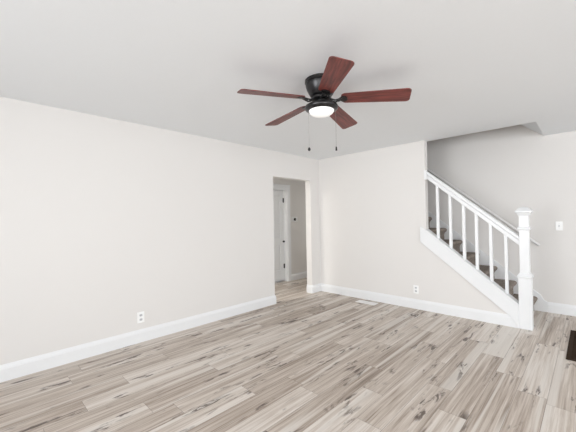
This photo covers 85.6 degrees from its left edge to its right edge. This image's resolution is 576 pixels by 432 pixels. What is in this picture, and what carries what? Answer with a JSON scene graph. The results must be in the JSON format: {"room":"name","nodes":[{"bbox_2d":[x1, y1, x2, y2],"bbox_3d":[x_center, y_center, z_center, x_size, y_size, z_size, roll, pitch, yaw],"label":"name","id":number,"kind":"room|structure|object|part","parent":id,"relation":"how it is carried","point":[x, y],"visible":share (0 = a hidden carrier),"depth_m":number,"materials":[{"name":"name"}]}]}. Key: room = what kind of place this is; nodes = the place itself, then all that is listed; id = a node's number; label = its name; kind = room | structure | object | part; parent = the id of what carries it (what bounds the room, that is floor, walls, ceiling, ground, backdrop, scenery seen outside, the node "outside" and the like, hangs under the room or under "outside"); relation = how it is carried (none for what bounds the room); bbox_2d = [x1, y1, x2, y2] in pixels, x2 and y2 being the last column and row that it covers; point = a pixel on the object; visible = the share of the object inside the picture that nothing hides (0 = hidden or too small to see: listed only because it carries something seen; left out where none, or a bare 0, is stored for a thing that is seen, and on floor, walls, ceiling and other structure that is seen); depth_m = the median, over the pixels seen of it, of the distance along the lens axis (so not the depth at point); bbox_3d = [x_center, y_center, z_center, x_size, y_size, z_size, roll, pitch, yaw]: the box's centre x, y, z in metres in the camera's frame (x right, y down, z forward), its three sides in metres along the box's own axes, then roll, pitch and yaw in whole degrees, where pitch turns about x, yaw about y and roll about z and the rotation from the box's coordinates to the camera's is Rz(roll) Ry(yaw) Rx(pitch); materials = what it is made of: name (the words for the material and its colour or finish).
{"room":"living room","nodes":[
{"label":"living room","id":0,"kind":"room"},
{"bbox_2d":[0,97,320,364],"bbox_3d":[-1.715,0.187,3.512,0.120,2.440,8.510,-2,-1,44],"label":"wall","id":1,"kind":"structure","parent":0,"point":[104,221],"depth_m":3.35,"materials":[{"name":"grey paint"}]},
{"bbox_2d":[137,311,143,322],"bbox_3d":[-1.641,1.130,3.470,0.008,0.120,0.076,-2,-1,44],"label":"wall outlet","id":2,"kind":"object","parent":1,"relation":"attached to","point":[140,315],"visible":1,"depth_m":3.46,"materials":[{"name":"white plastic"}]},
{"bbox_2d":[0,283,320,382],"bbox_3d":[-2.042,1.338,3.133,0.136,0.141,7.500,-2,-1,44],"label":"baseboard","id":3,"kind":"structure","parent":1,"relation":"attached to","point":[9,371],"depth_m":3.31,"materials":[{"name":"white paint"}]},
{"bbox_2d":[0,0,575,159],"bbox_3d":[0.993,-1.135,0.867,7.500,0.060,8.510,-2,-1,44],"label":"ceiling","id":4,"kind":"structure","parent":0,"point":[469,66],"depth_m":2.18,"materials":[{"name":"white paint"}]},
{"bbox_2d":[237,56,411,150],"bbox_3d":[0.251,-0.795,2.494,1.265,0.563,1.292,-2,-1,44],"label":"ceiling fan","id":5,"kind":"object","parent":4,"relation":"hanging from","point":[320,87],"visible":1,"depth_m":2.36,"materials":[{"name":"brown wood"}]},
{"bbox_3d":[-0.115,-0.900,2.303,0.509,0.053,0.153,-1,-1,-23],"label":"blade","id":6,"kind":"part","parent":5,"relation":"part of","materials":[{"name":"brown wood"}]},
{"bbox_3d":[-0.004,-0.885,2.773,0.152,0.061,0.509,1,-3,-41],"label":"blade","id":7,"kind":"part","parent":5,"relation":"part of","materials":[{"name":"brown wood"}]},
{"bbox_3d":[0.298,-0.914,2.053,0.152,0.051,0.510,-1,-1,-4],"label":"blade","id":8,"kind":"part","parent":5,"relation":"part of","materials":[{"name":"brown wood"}]},
{"bbox_3d":[0.477,-0.890,2.812,0.152,0.061,0.509,-2,-2,31],"label":"blade","id":9,"kind":"part","parent":5,"relation":"part of","materials":[{"name":"brown wood"}]},
{"bbox_3d":[0.663,-0.908,2.367,0.509,0.061,0.152,-1,-2,13],"label":"blade","id":10,"kind":"part","parent":5,"relation":"part of","materials":[{"name":"brown wood"}]},
{"bbox_2d":[0,277,575,431],"bbox_3d":[0.810,1.345,1.486,8.720,0.001,9.120,-2,-1,44],"label":"floor","id":11,"kind":"structure","parent":0,"point":[321,361],"depth_m":2.63,"materials":[{"name":"grey wood"}]},
{"bbox_2d":[355,300,377,304],"bbox_3d":[1.242,1.367,4.911,0.330,0.007,0.140,-2,-1,44],"label":"floor vent","id":12,"kind":"object","parent":11,"relation":"in","point":[359,301],"visible":1,"depth_m":4.91,"materials":[{"name":"white metal"}]},
{"bbox_2d":[420,211,547,327],"bbox_3d":[2.323,0.280,4.794,2.470,2.142,1.037,-2,-1,44],"label":"staircase","id":13,"kind":"structure","parent":11,"relation":"on","point":[480,279],"depth_m":4.31,"materials":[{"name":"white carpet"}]},
{"bbox_2d":[424,170,533,330],"bbox_3d":[2.435,0.337,4.067,1.211,2.010,0.156,-2,-1,44],"label":"balustrade","id":14,"kind":"object","parent":13,"relation":"on","point":[525,277],"visible":1,"depth_m":3.81,"materials":[{"name":"white paint"}]},
{"bbox_3d":[2.389,-0.150,4.109,1.076,1.027,0.076,-2,-1,44],"label":"handrail","id":15,"kind":"part","parent":14,"relation":"part of","materials":[{"name":"white paint"}]},
{"bbox_3d":[2.820,0.704,3.695,0.146,0.056,0.146,-2,-1,44],"label":"newel moulding","id":16,"kind":"part","parent":14,"relation":"part of","materials":[{"name":"white paint"}]},
{"bbox_3d":[2.819,0.660,3.696,0.124,1.345,0.124,-2,-1,44],"label":"newel post","id":17,"kind":"part","parent":14,"relation":"part of","materials":[{"name":"white paint"}]},
{"bbox_2d":[566,330,575,361],"bbox_3d":[3.142,1.316,3.022,0.620,0.008,0.997,-2,-1,44],"label":"floor vent","id":18,"kind":"object","parent":11,"relation":"in","point":[571,350],"visible":1,"depth_m":3.12,"materials":[{"name":"brown metal"}]},
{"bbox_2d":[273,178,306,273],"bbox_3d":[-0.721,0.195,6.096,0.140,2.440,4.600,-2,-1,44],"label":"wall","id":19,"kind":"structure","parent":0,"point":[297,188],"depth_m":6.96,"materials":[{"name":"grey paint"}]},
{"bbox_2d":[273,190,284,280],"bbox_3d":[-0.350,0.415,6.486,0.076,1.925,0.763,-2,-1,44],"label":"door","id":20,"kind":"structure","parent":19,"relation":"in","point":[278,200],"depth_m":6.66,"materials":[{"name":"white paint"}]},
{"bbox_3d":[-0.257,0.022,6.617,0.021,0.920,0.222,-2,-1,44],"label":"panel","id":21,"kind":"part","parent":20,"relation":"part of","materials":[{"name":"white paint"}]},
{"bbox_3d":[-0.242,0.887,6.608,0.021,0.550,0.222,-2,-1,44],"label":"panel","id":22,"kind":"part","parent":20,"relation":"part of","materials":[{"name":"white paint"}]},
{"bbox_2d":[273,184,291,280],"bbox_3d":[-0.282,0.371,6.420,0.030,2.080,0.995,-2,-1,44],"label":"trim","id":23,"kind":"structure","parent":19,"relation":"attached to","point":[275,186],"depth_m":6.72,"materials":[{"name":"white paint"}]},
{"bbox_2d":[291,217,297,221],"bbox_3d":[0.150,0.073,6.873,0.027,0.112,0.196,-2,-1,44],"label":"thermostat","id":24,"kind":"object","parent":19,"relation":"attached to","point":[293,219],"visible":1,"depth_m":6.86,"materials":[{"name":"white plastic"}]},
{"bbox_2d":[291,271,306,280],"bbox_3d":[-0.646,1.343,6.030,0.016,0.141,4.600,-2,-1,44],"label":"baseboard","id":25,"kind":"structure","parent":19,"relation":"attached to","point":[300,275],"depth_m":6.95,"materials":[{"name":"white paint"}]},
{"bbox_2d":[319,140,506,313],"bbox_3d":[1.695,0.142,4.790,2.985,2.440,0.100,-2,-1,44],"label":"wall","id":26,"kind":"structure","parent":0,"point":[373,204],"depth_m":4.91,"materials":[{"name":"grey paint"}]},
{"bbox_2d":[413,285,418,293],"bbox_3d":[1.872,1.074,4.548,0.076,0.120,0.008,-2,-1,44],"label":"wall outlet","id":27,"kind":"object","parent":26,"relation":"attached to","point":[415,287],"visible":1,"depth_m":4.54,"materials":[{"name":"white plastic"}]},
{"bbox_2d":[321,283,516,327],"bbox_3d":[1.670,1.291,4.741,2.975,0.141,0.016,-2,-1,44],"label":"baseboard","id":28,"kind":"structure","parent":26,"relation":"attached to","point":[458,311],"depth_m":4.42,"materials":[{"name":"white paint"}]},
{"bbox_2d":[427,125,575,304],"bbox_3d":[3.963,-0.984,3.999,7.620,4.600,0.120,-2,-1,44],"label":"wall","id":29,"kind":"structure","parent":0,"point":[505,170],"depth_m":4.50,"materials":[{"name":"grey paint"}]},
{"bbox_2d":[427,168,539,245],"bbox_3d":[2.816,-0.349,4.973,1.876,1.574,0.088,-2,-1,44],"label":"wall handrail","id":30,"kind":"object","parent":29,"relation":"attached to","point":[428,170],"visible":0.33,"depth_m":4.78,"materials":[{"name":"white wood"}]},
{"bbox_2d":[555,222,562,229],"bbox_3d":[3.662,0.135,4.202,0.074,0.120,0.018,-2,-1,44],"label":"light switch","id":31,"kind":"object","parent":29,"relation":"attached to","point":[559,225],"visible":1,"depth_m":4.20,"materials":[{"name":"white plastic"}]},
{"bbox_2d":[548,302,575,315],"bbox_3d":[5.133,1.214,2.779,4.325,0.141,0.016,-2,-1,44],"label":"baseboard","id":32,"kind":"structure","parent":29,"relation":"attached to","point":[558,308],"depth_m":4.18,"materials":[{"name":"white paint"}]},
{"bbox_2d":[520,122,543,134],"bbox_3d":[2.036,-2.123,5.148,3.300,2.084,0.910,-2,-1,44],"label":"ceiling","id":33,"kind":"structure","parent":0,"point":[533,126],"depth_m":4.15,"materials":[{"name":"white paint"}]}
]}

